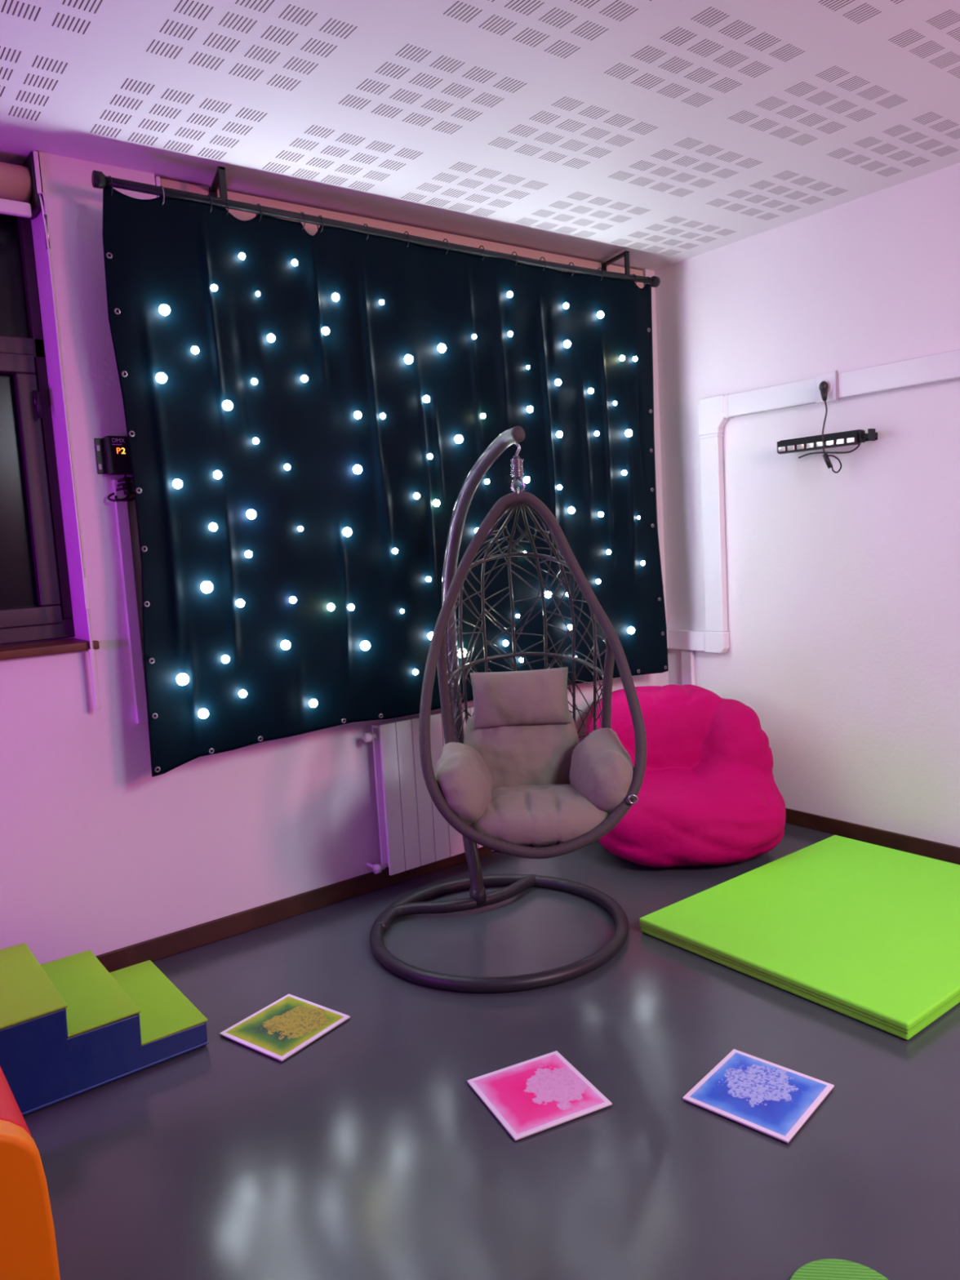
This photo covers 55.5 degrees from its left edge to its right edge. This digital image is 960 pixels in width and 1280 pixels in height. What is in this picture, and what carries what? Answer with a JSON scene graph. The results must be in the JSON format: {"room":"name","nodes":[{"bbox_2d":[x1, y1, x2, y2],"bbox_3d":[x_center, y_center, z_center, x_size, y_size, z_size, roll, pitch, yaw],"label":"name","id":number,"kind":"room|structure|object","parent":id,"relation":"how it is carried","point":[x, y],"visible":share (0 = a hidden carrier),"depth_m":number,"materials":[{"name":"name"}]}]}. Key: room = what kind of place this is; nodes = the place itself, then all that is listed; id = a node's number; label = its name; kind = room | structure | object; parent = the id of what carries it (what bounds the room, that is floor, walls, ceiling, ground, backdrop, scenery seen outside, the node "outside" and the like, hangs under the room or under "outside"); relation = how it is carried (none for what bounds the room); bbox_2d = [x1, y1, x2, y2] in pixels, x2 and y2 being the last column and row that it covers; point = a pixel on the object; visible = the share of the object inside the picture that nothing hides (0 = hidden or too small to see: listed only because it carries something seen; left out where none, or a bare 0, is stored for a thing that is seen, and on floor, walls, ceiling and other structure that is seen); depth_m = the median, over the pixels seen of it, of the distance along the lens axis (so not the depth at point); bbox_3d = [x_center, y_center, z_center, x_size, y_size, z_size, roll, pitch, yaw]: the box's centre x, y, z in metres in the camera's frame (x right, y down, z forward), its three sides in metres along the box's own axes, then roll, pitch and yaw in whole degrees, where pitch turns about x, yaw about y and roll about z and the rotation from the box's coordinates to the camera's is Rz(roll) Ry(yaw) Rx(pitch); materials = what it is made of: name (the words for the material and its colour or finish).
{"room":"sensory room","nodes":[
{"label":"sensory room","id":0,"kind":"room"},
{"bbox_2d":[0,151,668,964],"bbox_3d":[-1.603,-0.209,3.315,6.300,2.880,0.400,-8,8,-37],"label":"wall","id":1,"kind":"structure","parent":0,"point":[100,854],"depth_m":3.29,"materials":[{"name":"white paint"}]},
{"bbox_2d":[0,213,99,660],"bbox_3d":[-2.322,-0.695,2.630,2.107,1.685,0.305,-8,8,-37],"label":"window","id":2,"kind":"structure","parent":1,"relation":"in","point":[36,605],"depth_m":3.28,"materials":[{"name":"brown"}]},
{"bbox_2d":[0,151,100,710],"bbox_3d":[-2.245,-0.588,2.596,2.004,1.890,0.204,-8,8,-37],"label":"roller blind","id":3,"kind":"object","parent":2,"relation":"attached to","point":[20,186],"visible":1,"depth_m":3.07,"materials":[{"name":"white fabric"},{"name":"white plastic"},{"name":"black plastic"}]},
{"bbox_2d":[93,435,134,502],"bbox_3d":[-1.272,-0.608,3.252,0.162,0.229,0.061,-8,8,-37],"label":"controller","id":4,"kind":"object","parent":1,"relation":"attached to","point":[112,452],"visible":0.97,"depth_m":3.22,"materials":[{"name":"black plastic"}]},
{"bbox_2d":[111,479,147,724],"bbox_3d":[-1.266,-0.135,3.308,0.040,0.885,0.028,-8,8,-37],"label":"duct","id":5,"kind":"object","parent":1,"relation":"attached to","point":[122,514],"visible":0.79,"depth_m":3.30,"materials":[{"name":"white plastic"}]},
{"bbox_2d":[95,846,493,972],"bbox_3d":[-1.398,1.189,3.302,6.300,0.085,0.014,-8,8,-37],"label":"baseboard","id":6,"kind":"structure","parent":1,"relation":"attached to","point":[156,948],"depth_m":3.68,"materials":[{"name":"brown wood"}]},
{"bbox_2d":[363,705,482,875],"bbox_3d":[-0.146,0.640,4.151,0.843,0.657,0.130,-8,8,-37],"label":"radiator","id":7,"kind":"object","parent":1,"relation":"attached to","point":[413,832],"visible":0.54,"depth_m":3.95,"materials":[{"name":"white metal"}]},
{"bbox_2d":[372,705,473,728],"bbox_3d":[-0.132,0.323,4.113,0.795,0.013,0.050,-8,8,-37],"label":"grille","id":8,"kind":"object","parent":7,"relation":"attached to","point":[435,717],"depth_m":3.94,"materials":[{"name":"white metal"}]},
{"bbox_2d":[0,0,959,271],"bbox_3d":[0.237,-1.549,0.633,6.700,0.150,6.850,-8,8,-37],"label":"ceiling","id":9,"kind":"structure","parent":0,"point":[664,133],"depth_m":2.91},
{"bbox_2d":[155,176,208,195],"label":"roller blind","id":10,"kind":"object","parent":9,"relation":"attached to","point":[169,184],"depth_m":3.36,"materials":[{"name":"beige"}]},
{"bbox_2d":[91,165,660,289],"bbox_3d":[-0.242,-1.703,3.866,2.718,0.169,0.228,-8,8,-37],"label":"rail","id":11,"kind":"object","parent":9,"relation":"attached to","point":[99,180],"visible":0.98,"depth_m":3.49,"materials":[{"name":"black metal"}]},
{"bbox_2d":[102,186,668,777],"bbox_3d":[-0.125,-0.656,3.892,2.705,1.991,0.075,-8,8,-37],"label":"curtain","id":12,"kind":"object","parent":11,"relation":"hanging from","point":[308,417],"visible":0.91,"depth_m":3.61,"materials":[{"name":"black fabric"}]},
{"bbox_2d":[155,372,166,383],"bbox_3d":[-1.092,-0.898,3.128,0.036,0.036,0.035,-8,8,-37],"label":"light","id":13,"kind":"object","parent":12,"relation":"attached to","point":[161,377],"depth_m":3.12,"materials":[{"name":"white"}]},
{"bbox_2d":[159,304,169,315],"bbox_3d":[-1.080,-1.130,3.126,0.036,0.036,0.035,-8,8,-37],"label":"light","id":14,"kind":"object","parent":12,"relation":"attached to","point":[164,309],"depth_m":3.12,"materials":[{"name":"white"}]},
{"bbox_2d":[173,479,182,488],"bbox_3d":[-1.056,-0.545,3.189,0.033,0.033,0.032,-8,8,-37],"label":"light","id":15,"kind":"object","parent":12,"relation":"attached to","point":[177,483],"depth_m":3.18,"materials":[{"name":"white"}]},
{"bbox_2d":[176,673,188,684],"bbox_3d":[-1.052,0.139,3.232,0.042,0.042,0.041,-8,8,-37],"label":"light","id":16,"kind":"object","parent":12,"relation":"attached to","point":[181,678],"depth_m":3.22,"materials":[{"name":"white"}]},
{"bbox_2d":[191,346,199,354],"bbox_3d":[-0.997,-1.015,3.196,0.026,0.026,0.026,-8,8,-37],"label":"light","id":17,"kind":"object","parent":12,"relation":"attached to","point":[194,349],"depth_m":3.19,"materials":[{"name":"white"}]},
{"bbox_2d":[198,708,208,718],"bbox_3d":[-0.995,0.265,3.284,0.036,0.036,0.035,-8,8,-37],"label":"light","id":18,"kind":"object","parent":12,"relation":"attached to","point":[202,713],"depth_m":3.27,"materials":[{"name":"white"}]},
{"bbox_2d":[200,581,213,593],"bbox_3d":[-0.975,-0.189,3.259,0.042,0.042,0.041,-8,8,-37],"label":"light","id":19,"kind":"object","parent":12,"relation":"attached to","point":[206,587],"depth_m":3.25,"materials":[{"name":"white"}]},
{"bbox_2d":[208,523,217,531],"bbox_3d":[-0.954,-0.404,3.263,0.030,0.030,0.029,-8,8,-37],"label":"light","id":20,"kind":"object","parent":12,"relation":"attached to","point":[212,526],"depth_m":3.25,"materials":[{"name":"white"}]},
{"bbox_2d":[210,284,217,291],"bbox_3d":[-0.937,-1.241,3.217,0.023,0.023,0.023,-8,8,-37],"label":"light","id":21,"kind":"object","parent":12,"relation":"attached to","point":[214,287],"depth_m":3.21,"materials":[{"name":"white"}]},
{"bbox_2d":[213,471,222,479],"bbox_3d":[-0.937,-0.590,3.260,0.030,0.030,0.029,-8,8,-37],"label":"light","id":22,"kind":"object","parent":12,"relation":"attached to","point":[216,474],"depth_m":3.25,"materials":[{"name":"white"}]},
{"bbox_2d":[221,655,229,662],"bbox_3d":[-0.926,0.070,3.320,0.030,0.030,0.029,-8,8,-37],"label":"light","id":23,"kind":"object","parent":12,"relation":"attached to","point":[224,659],"depth_m":3.31,"materials":[{"name":"white"}]},
{"bbox_2d":[222,400,232,410],"bbox_3d":[-0.901,-0.838,3.262,0.036,0.036,0.035,-8,8,-37],"label":"light","id":24,"kind":"object","parent":12,"relation":"attached to","point":[227,404],"depth_m":3.25,"materials":[{"name":"white"}]},
{"bbox_2d":[235,599,244,607],"bbox_3d":[-0.876,-0.134,3.339,0.030,0.030,0.029,-8,8,-37],"label":"light","id":25,"kind":"object","parent":12,"relation":"attached to","point":[239,602],"depth_m":3.33,"materials":[{"name":"white"}]},
{"bbox_2d":[238,252,244,259],"bbox_3d":[-0.858,-1.384,3.290,0.023,0.023,0.023,-8,8,-37],"label":"light","id":26,"kind":"object","parent":12,"relation":"attached to","point":[241,255],"depth_m":3.29,"materials":[{"name":"white"}]},
{"bbox_2d":[238,689,247,697],"bbox_3d":[-0.876,0.199,3.371,0.030,0.030,0.029,-8,8,-37],"label":"light","id":27,"kind":"object","parent":12,"relation":"attached to","point":[242,693],"depth_m":3.36,"materials":[{"name":"white"}]},
{"bbox_2d":[244,551,252,557],"bbox_3d":[-0.850,-0.315,3.354,0.026,0.026,0.026,-8,8,-37],"label":"light","id":28,"kind":"object","parent":12,"relation":"attached to","point":[247,553],"depth_m":3.35,"materials":[{"name":"white"}]},
{"bbox_2d":[246,509,256,519],"bbox_3d":[-0.839,-0.461,3.349,0.036,0.036,0.035,-8,8,-37],"label":"light","id":29,"kind":"object","parent":12,"relation":"attached to","point":[251,513],"depth_m":3.34,"materials":[{"name":"white"}]},
{"bbox_2d":[251,377,257,384],"bbox_3d":[-0.826,-0.946,3.340,0.023,0.023,0.023,-8,8,-37],"label":"light","id":30,"kind":"object","parent":12,"relation":"attached to","point":[254,380],"depth_m":3.33,"materials":[{"name":"white"}]},
{"bbox_2d":[252,437,258,444],"bbox_3d":[-0.824,-0.732,3.356,0.023,0.023,0.023,-8,8,-37],"label":"light","id":31,"kind":"object","parent":12,"relation":"attached to","point":[255,440],"depth_m":3.35,"materials":[{"name":"white"}]},
{"bbox_2d":[266,333,275,342],"bbox_3d":[-0.770,-1.113,3.364,0.030,0.030,0.029,-8,8,-37],"label":"light","id":32,"kind":"object","parent":12,"relation":"attached to","point":[270,337],"depth_m":3.36,"materials":[{"name":"white"}]},
{"bbox_2d":[280,640,290,649],"bbox_3d":[-0.735,0.019,3.452,0.036,0.036,0.035,-8,8,-37],"label":"light","id":33,"kind":"object","parent":12,"relation":"attached to","point":[285,645],"depth_m":3.44,"materials":[{"name":"white"}]},
{"bbox_2d":[284,463,290,470],"bbox_3d":[-0.725,-0.650,3.433,0.023,0.023,0.023,-8,8,-37],"label":"light","id":34,"kind":"object","parent":12,"relation":"attached to","point":[286,466],"depth_m":3.43,"materials":[{"name":"white"}]},
{"bbox_2d":[289,596,296,603],"bbox_3d":[-0.711,-0.152,3.468,0.026,0.026,0.026,-8,8,-37],"label":"light","id":35,"kind":"object","parent":12,"relation":"attached to","point":[292,599],"depth_m":3.46,"materials":[{"name":"white"}]},
{"bbox_2d":[291,259,297,266],"bbox_3d":[-0.693,-1.412,3.416,0.023,0.023,0.023,-8,8,-37],"label":"light","id":36,"kind":"object","parent":12,"relation":"attached to","point":[294,262],"depth_m":3.41,"materials":[{"name":"white"}]},
{"bbox_2d":[297,526,302,531],"bbox_3d":[-0.685,-0.424,3.484,0.020,0.020,0.020,-8,8,-37],"label":"light","id":37,"kind":"object","parent":12,"relation":"attached to","point":[300,528],"depth_m":3.48,"materials":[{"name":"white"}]},
{"bbox_2d":[301,374,307,382],"bbox_3d":[-0.666,-0.991,3.462,0.026,0.026,0.026,-8,8,-37],"label":"light","id":38,"kind":"object","parent":12,"relation":"attached to","point":[304,377],"depth_m":3.45,"materials":[{"name":"white"}]},
{"bbox_2d":[309,698,317,707],"bbox_3d":[-0.647,0.246,3.546,0.033,0.033,0.032,-8,8,-37],"label":"light","id":39,"kind":"object","parent":12,"relation":"attached to","point":[313,702],"depth_m":3.54,"materials":[{"name":"white"}]},
{"bbox_2d":[321,326,329,334],"bbox_3d":[-0.591,-1.183,3.494,0.030,0.030,0.029,-8,8,-37],"label":"light","id":40,"kind":"object","parent":12,"relation":"attached to","point":[325,330],"depth_m":3.49,"materials":[{"name":"white"}]},
{"bbox_2d":[327,603,334,610],"bbox_3d":[-0.584,-0.129,3.579,0.030,0.030,0.029,-8,8,-37],"label":"light","id":41,"kind":"object","parent":12,"relation":"attached to","point":[331,606],"depth_m":3.57,"materials":[{"name":"white"}]},
{"bbox_2d":[331,293,339,301],"bbox_3d":[-0.557,-1.324,3.524,0.030,0.030,0.029,-8,8,-37],"label":"light","id":42,"kind":"object","parent":12,"relation":"attached to","point":[335,296],"depth_m":3.52,"materials":[{"name":"white"}]},
{"bbox_2d":[342,527,351,536],"bbox_3d":[-0.523,-0.426,3.596,0.036,0.036,0.035,-8,8,-37],"label":"light","id":43,"kind":"object","parent":12,"relation":"attached to","point":[347,531],"depth_m":3.59,"materials":[{"name":"white"}]},
{"bbox_2d":[347,604,354,610],"bbox_3d":[-0.512,-0.130,3.625,0.026,0.026,0.026,-8,8,-37],"label":"light","id":44,"kind":"object","parent":12,"relation":"attached to","point":[350,606],"depth_m":3.62,"materials":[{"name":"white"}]},
{"bbox_2d":[352,465,362,474],"bbox_3d":[-0.484,-0.674,3.609,0.036,0.036,0.035,-8,8,-37],"label":"light","id":45,"kind":"object","parent":12,"relation":"attached to","point":[357,469],"depth_m":3.60,"materials":[{"name":"white"}]},
{"bbox_2d":[354,411,361,418],"bbox_3d":[-0.482,-0.886,3.597,0.030,0.030,0.029,-8,8,-37],"label":"light","id":46,"kind":"object","parent":12,"relation":"attached to","point":[357,415],"depth_m":3.59,"materials":[{"name":"white"}]},
{"bbox_2d":[360,640,369,650],"bbox_3d":[-0.462,0.023,3.676,0.039,0.039,0.038,-8,8,-37],"label":"light","id":47,"kind":"object","parent":12,"relation":"attached to","point":[364,645],"depth_m":3.66,"materials":[{"name":"white"}]},
{"bbox_2d":[379,299,384,305],"bbox_3d":[-0.392,-1.348,3.643,0.020,0.020,0.020,-8,8,-37],"label":"light","id":48,"kind":"object","parent":12,"relation":"attached to","point":[381,301],"depth_m":3.64,"materials":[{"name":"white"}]},
{"bbox_2d":[379,413,385,418],"bbox_3d":[-0.391,-0.901,3.671,0.023,0.023,0.023,-8,8,-37],"label":"light","id":49,"kind":"object","parent":12,"relation":"attached to","point":[382,415],"depth_m":3.66,"materials":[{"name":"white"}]},
{"bbox_2d":[391,548,397,553],"bbox_3d":[-0.347,-0.363,3.729,0.023,0.023,0.023,-8,8,-37],"label":"light","id":50,"kind":"object","parent":12,"relation":"attached to","point":[393,550],"depth_m":3.72,"materials":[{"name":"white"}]},
{"bbox_2d":[404,355,413,364],"bbox_3d":[-0.290,-1.144,3.720,0.036,0.036,0.035,-8,8,-37],"label":"light","id":51,"kind":"object","parent":12,"relation":"attached to","point":[408,359],"depth_m":3.71,"materials":[{"name":"white"}]},
{"bbox_2d":[413,669,417,675],"bbox_3d":[-0.270,0.135,3.823,0.023,0.023,0.023,-8,8,-37],"label":"light","id":52,"kind":"object","parent":12,"relation":"attached to","point":[415,671],"depth_m":3.82,"materials":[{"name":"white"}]},
{"bbox_2d":[413,493,419,498],"bbox_3d":[-0.262,-0.597,3.779,0.026,0.026,0.026,-8,8,-37],"label":"light","id":53,"kind":"object","parent":12,"relation":"attached to","point":[416,495],"depth_m":3.77,"materials":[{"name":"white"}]},
{"bbox_2d":[422,395,430,402],"bbox_3d":[-0.223,-1.002,3.795,0.030,0.030,0.029,-8,8,-37],"label":"light","id":54,"kind":"object","parent":12,"relation":"attached to","point":[426,398],"depth_m":3.79,"materials":[{"name":"white"}]},
{"bbox_2d":[426,576,431,582],"bbox_3d":[-0.217,-0.256,3.845,0.023,0.023,0.023,-8,8,-37],"label":"light","id":55,"kind":"object","parent":12,"relation":"attached to","point":[428,578],"depth_m":3.84,"materials":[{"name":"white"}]},
{"bbox_2d":[426,453,432,459],"bbox_3d":[-0.209,-0.766,3.812,0.023,0.023,0.023,-8,8,-37],"label":"light","id":56,"kind":"object","parent":12,"relation":"attached to","point":[429,456],"depth_m":3.81,"materials":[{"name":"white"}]},
{"bbox_2d":[427,631,433,639],"bbox_3d":[-0.205,-0.017,3.864,0.033,0.033,0.032,-8,8,-37],"label":"light","id":57,"kind":"object","parent":12,"relation":"attached to","point":[429,633],"depth_m":3.85,"materials":[{"name":"white"}]},
{"bbox_2d":[432,499,439,506],"bbox_3d":[-0.184,-0.578,3.851,0.030,0.030,0.029,-8,8,-37],"label":"light","id":58,"kind":"object","parent":12,"relation":"attached to","point":[436,503],"depth_m":3.84,"materials":[{"name":"white"}]},
{"bbox_2d":[437,343,445,352],"bbox_3d":[-0.160,-1.226,3.835,0.036,0.036,0.035,-8,8,-37],"label":"light","id":59,"kind":"object","parent":12,"relation":"attached to","point":[441,347],"depth_m":3.82,"materials":[{"name":"white"}]},
{"bbox_2d":[454,435,462,443],"bbox_3d":[-0.090,-0.859,3.902,0.036,0.036,0.035,-8,8,-37],"label":"light","id":60,"kind":"object","parent":12,"relation":"attached to","point":[458,438],"depth_m":3.89,"materials":[{"name":"white"}]},
{"bbox_2d":[457,648,466,657],"bbox_3d":[-0.079,0.057,3.959,0.042,0.042,0.041,-8,8,-37],"label":"light","id":61,"kind":"object","parent":12,"relation":"attached to","point":[459,654],"depth_m":3.95,"materials":[{"name":"white"}]},
{"bbox_2d":[480,413,485,418],"bbox_3d":[0.013,-0.977,3.980,0.023,0.023,0.023,-8,8,-37],"label":"light","id":62,"kind":"object","parent":12,"relation":"attached to","point":[482,415],"depth_m":3.97,"materials":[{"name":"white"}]},
{"bbox_2d":[484,479,489,484],"bbox_3d":[0.030,-0.696,4.012,0.023,0.023,0.023,-8,8,-37],"label":"light","id":63,"kind":"object","parent":12,"relation":"attached to","point":[486,481],"depth_m":4.01,"materials":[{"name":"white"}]},
{"bbox_2d":[502,640,508,646],"bbox_3d":[0.116,0.015,4.121,0.026,0.026,0.026,-8,8,-37],"label":"light","id":64,"kind":"object","parent":12,"relation":"attached to","point":[505,642],"depth_m":4.11,"materials":[{"name":"white"}]},
{"bbox_2d":[506,291,512,297],"bbox_3d":[0.132,-1.520,4.016,0.026,0.026,0.026,-8,8,-37],"label":"light","id":65,"kind":"object","parent":12,"relation":"attached to","point":[509,294],"depth_m":4.01,"materials":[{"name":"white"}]},
{"bbox_2d":[507,331,512,336],"bbox_3d":[0.134,-1.352,4.033,0.023,0.023,0.023,-8,8,-37],"label":"light","id":66,"kind":"object","parent":12,"relation":"attached to","point":[509,333],"depth_m":4.03,"materials":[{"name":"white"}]},
{"bbox_2d":[523,476,529,483],"bbox_3d":[0.212,-0.726,4.137,0.030,0.030,0.029,-8,8,-37],"label":"light","id":67,"kind":"object","parent":12,"relation":"attached to","point":[526,479],"depth_m":4.13,"materials":[{"name":"white"}]},
{"bbox_2d":[526,405,533,412],"bbox_3d":[0.226,-1.043,4.127,0.030,0.030,0.029,-8,8,-37],"label":"light","id":68,"kind":"object","parent":12,"relation":"attached to","point":[529,408],"depth_m":4.12,"materials":[{"name":"white"}]},
{"bbox_2d":[544,591,551,597],"bbox_3d":[0.317,-0.212,4.246,0.033,0.033,0.032,-8,8,-37],"label":"light","id":69,"kind":"object","parent":12,"relation":"attached to","point":[547,595],"depth_m":4.23,"materials":[{"name":"white"}]},
{"bbox_2d":[555,378,561,385],"bbox_3d":[0.362,-1.193,4.226,0.030,0.030,0.029,-8,8,-37],"label":"light","id":70,"kind":"object","parent":12,"relation":"attached to","point":[557,381],"depth_m":4.22,"materials":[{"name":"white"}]},
{"bbox_2d":[555,431,562,437],"bbox_3d":[0.370,-0.957,4.251,0.030,0.030,0.029,-8,8,-37],"label":"light","id":71,"kind":"object","parent":12,"relation":"attached to","point":[558,433],"depth_m":4.24,"materials":[{"name":"white"}]},
{"bbox_2d":[563,302,568,308],"bbox_3d":[0.400,-1.552,4.240,0.026,0.026,0.026,-8,8,-37],"label":"light","id":72,"kind":"object","parent":12,"relation":"attached to","point":[566,305],"depth_m":4.23,"materials":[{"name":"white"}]},
{"bbox_2d":[564,340,570,347],"bbox_3d":[0.407,-1.379,4.253,0.033,0.033,0.032,-8,8,-37],"label":"light","id":73,"kind":"object","parent":12,"relation":"attached to","point":[566,343],"depth_m":4.24,"materials":[{"name":"white"}]},
{"bbox_2d":[568,506,574,513],"bbox_3d":[0.433,-0.614,4.321,0.033,0.033,0.032,-8,8,-37],"label":"light","id":74,"kind":"object","parent":12,"relation":"attached to","point":[571,509],"depth_m":4.31,"materials":[{"name":"white"}]},
{"bbox_2d":[587,388,593,394],"bbox_3d":[0.530,-1.189,4.362,0.026,0.026,0.026,-8,8,-37],"label":"light","id":75,"kind":"object","parent":12,"relation":"attached to","point":[590,391],"depth_m":4.35,"materials":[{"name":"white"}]},
{"bbox_2d":[596,311,604,318],"bbox_3d":[0.576,-1.553,4.359,0.033,0.033,0.032,-8,8,-37],"label":"light","id":76,"kind":"object","parent":12,"relation":"attached to","point":[600,314],"depth_m":4.35,"materials":[{"name":"white"}]},
{"bbox_2d":[598,511,603,517],"bbox_3d":[0.588,-0.611,4.442,0.026,0.026,0.026,-8,8,-37],"label":"light","id":77,"kind":"object","parent":12,"relation":"attached to","point":[600,513],"depth_m":4.43,"materials":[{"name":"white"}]},
{"bbox_2d":[619,355,625,360],"bbox_3d":[0.697,-1.380,4.470,0.026,0.026,0.026,-8,8,-37],"label":"light","id":78,"kind":"object","parent":12,"relation":"attached to","point":[622,357],"depth_m":4.46,"materials":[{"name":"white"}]},
{"bbox_2d":[622,470,626,475],"bbox_3d":[0.715,-0.828,4.522,0.026,0.026,0.026,-8,8,-37],"label":"light","id":79,"kind":"object","parent":12,"relation":"attached to","point":[624,472],"depth_m":4.51,"materials":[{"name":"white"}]},
{"bbox_2d":[625,429,632,436],"bbox_3d":[0.735,-1.021,4.507,0.036,0.036,0.035,-8,8,-37],"label":"light","id":80,"kind":"object","parent":12,"relation":"attached to","point":[628,433],"depth_m":4.50,"materials":[{"name":"white"}]},
{"bbox_2d":[627,626,634,634],"bbox_3d":[0.761,-0.048,4.598,0.036,0.036,0.035,-8,8,-37],"label":"light","id":81,"kind":"object","parent":12,"relation":"attached to","point":[630,629],"depth_m":4.59,"materials":[{"name":"white"}]},
{"bbox_2d":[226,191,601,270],"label":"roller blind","id":82,"kind":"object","parent":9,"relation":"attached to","point":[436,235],"depth_m":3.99,"materials":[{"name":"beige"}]},
{"bbox_2d":[22,822,959,1279],"bbox_3d":[0.426,1.485,0.944,6.700,0.200,6.800,-8,8,-37],"label":"floor","id":83,"kind":"structure","parent":0,"point":[369,1152],"depth_m":2.36,"materials":[{"name":"grey laminate"}]},
{"bbox_2d":[0,1066,60,1279],"bbox_3d":[-1.312,1.144,1.794,0.744,0.484,0.647,-8,8,-37],"label":"foam block","id":84,"kind":"object","parent":83,"relation":"on","point":[28,1243],"visible":1,"depth_m":1.73,"materials":[{"name":"orange plastic"}]},
{"bbox_2d":[0,942,208,1116],"bbox_3d":[-1.366,1.150,2.751,0.903,0.274,0.558,-8,8,-37],"label":"steps","id":85,"kind":"structure","parent":83,"relation":"on","point":[70,1026],"depth_m":2.66,"materials":[{"name":"blue plastic"}]},
{"bbox_2d":[219,994,350,1062],"bbox_3d":[-0.617,1.225,2.897,0.289,0.010,0.289,1,8,36],"label":"tile","id":86,"kind":"object","parent":83,"relation":"on","point":[279,1030],"depth_m":2.88,"materials":[{"name":"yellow plastic"}]},
{"bbox_2d":[369,426,628,993],"bbox_3d":[0.019,0.180,3.409,0.989,1.900,0.989,-8,8,-37],"label":"stand","id":87,"kind":"object","parent":83,"relation":"on","point":[412,904],"visible":0.84,"depth_m":3.55,"materials":[{"name":"grey metal"}]},
{"bbox_2d":[418,442,646,858],"bbox_3d":[0.181,0.016,3.351,0.787,1.469,0.727,-3,6,4],"label":"hanging egg chair","id":88,"kind":"object","parent":87,"relation":"hanging from","point":[437,655],"visible":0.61,"depth_m":3.33,"materials":[{"name":"grey wicker"}]},
{"bbox_2d":[435,666,634,847],"bbox_3d":[0.182,0.421,3.350,0.700,0.589,0.593,-4,6,-3],"label":"cushion","id":89,"kind":"object","parent":88,"relation":"in","point":[521,774],"visible":0.95,"depth_m":3.33,"materials":[{"name":"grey fabric"}]},
{"bbox_2d":[469,666,571,728],"bbox_3d":[0.154,0.220,3.470,0.375,0.213,0.136,-3,6,0],"label":"pillow","id":90,"kind":"object","parent":89,"relation":"on","point":[538,699],"depth_m":3.43,"materials":[{"name":"grey fabric"}]},
{"bbox_2d":[466,1050,612,1141],"bbox_3d":[0.156,1.227,2.472,0.289,0.010,0.289,-6,7,-25],"label":"tile","id":91,"kind":"object","parent":83,"relation":"on","point":[535,1095],"depth_m":2.45,"materials":[{"name":"pink plastic"},{"name":"white plastic"}]},
{"bbox_2d":[585,684,786,867],"bbox_3d":[0.947,0.609,4.327,0.896,0.726,0.921,-3,6,-2],"label":"bean bag","id":92,"kind":"object","parent":83,"relation":"on","point":[709,794],"visible":0.86,"depth_m":4.10,"materials":[{"name":"pink fabric"}]},
{"bbox_2d":[682,1048,834,1143],"bbox_3d":[0.738,1.199,2.417,0.289,0.010,0.289,2,8,42],"label":"tile","id":93,"kind":"object","parent":83,"relation":"on","point":[771,1100],"depth_m":2.40,"materials":[{"name":"blue plastic"},{"name":"white plastic"}]},
{"bbox_2d":[639,835,959,1039],"bbox_3d":[1.432,1.025,3.415,1.316,0.057,1.037,-8,8,-37],"label":"floor mat","id":94,"kind":"object","parent":83,"relation":"on","point":[865,932],"visible":1,"depth_m":3.26,"materials":[{"name":"green"}]},
{"bbox_2d":[790,1258,888,1279],"bbox_3d":[0.706,1.274,1.744,0.227,0.011,0.227,-8,8,-37],"label":"disc","id":95,"kind":"object","parent":83,"relation":"on","point":[825,1268],"visible":1,"depth_m":1.82,"materials":[{"name":"green plastic"}]},
{"bbox_2d":[654,162,959,847],"bbox_3d":[2.854,-0.409,2.804,0.200,2.880,6.600,-8,8,-37],"label":"wall","id":96,"kind":"structure","parent":0,"point":[843,587],"depth_m":4.22,"materials":[{"name":"white paint"}]},
{"bbox_2d":[666,349,959,685],"bbox_3d":[2.643,-0.078,2.852,0.150,2.077,5.500,-8,8,-37],"label":"duct","id":97,"kind":"object","parent":96,"relation":"attached to","point":[713,413],"visible":0.86,"depth_m":4.65,"materials":[{"name":"white plastic"}]},
{"bbox_2d":[815,370,838,403],"bbox_3d":[1.563,-1.140,4.123,0.014,0.133,0.111,-8,8,-37],"label":"wall socket","id":98,"kind":"object","parent":97,"relation":"attached to","point":[831,378],"visible":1,"depth_m":4.11,"materials":[{"name":"white plastic"}]},
{"bbox_2d":[798,381,860,473],"bbox_3d":[1.558,-0.955,4.095,0.081,0.416,0.314,-8,8,-37],"label":"power cable","id":99,"kind":"object","parent":97,"relation":"hanging from","point":[824,386],"visible":1,"depth_m":4.09,"materials":[{"name":"black plastic"}]},
{"bbox_2d":[777,428,877,453],"bbox_3d":[1.571,-0.898,4.142,0.124,0.064,0.475,-8,8,-37],"label":"led light bar","id":100,"kind":"object","parent":96,"relation":"attached to","point":[857,437],"visible":1,"depth_m":4.08,"materials":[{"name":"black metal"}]},
{"bbox_2d":[785,808,959,864],"bbox_3d":[2.975,1.006,2.727,0.014,0.075,6.186,-8,8,-37],"label":"baseboard","id":101,"kind":"structure","parent":96,"relation":"attached to","point":[945,852],"depth_m":4.21,"materials":[{"name":"brown wood"}]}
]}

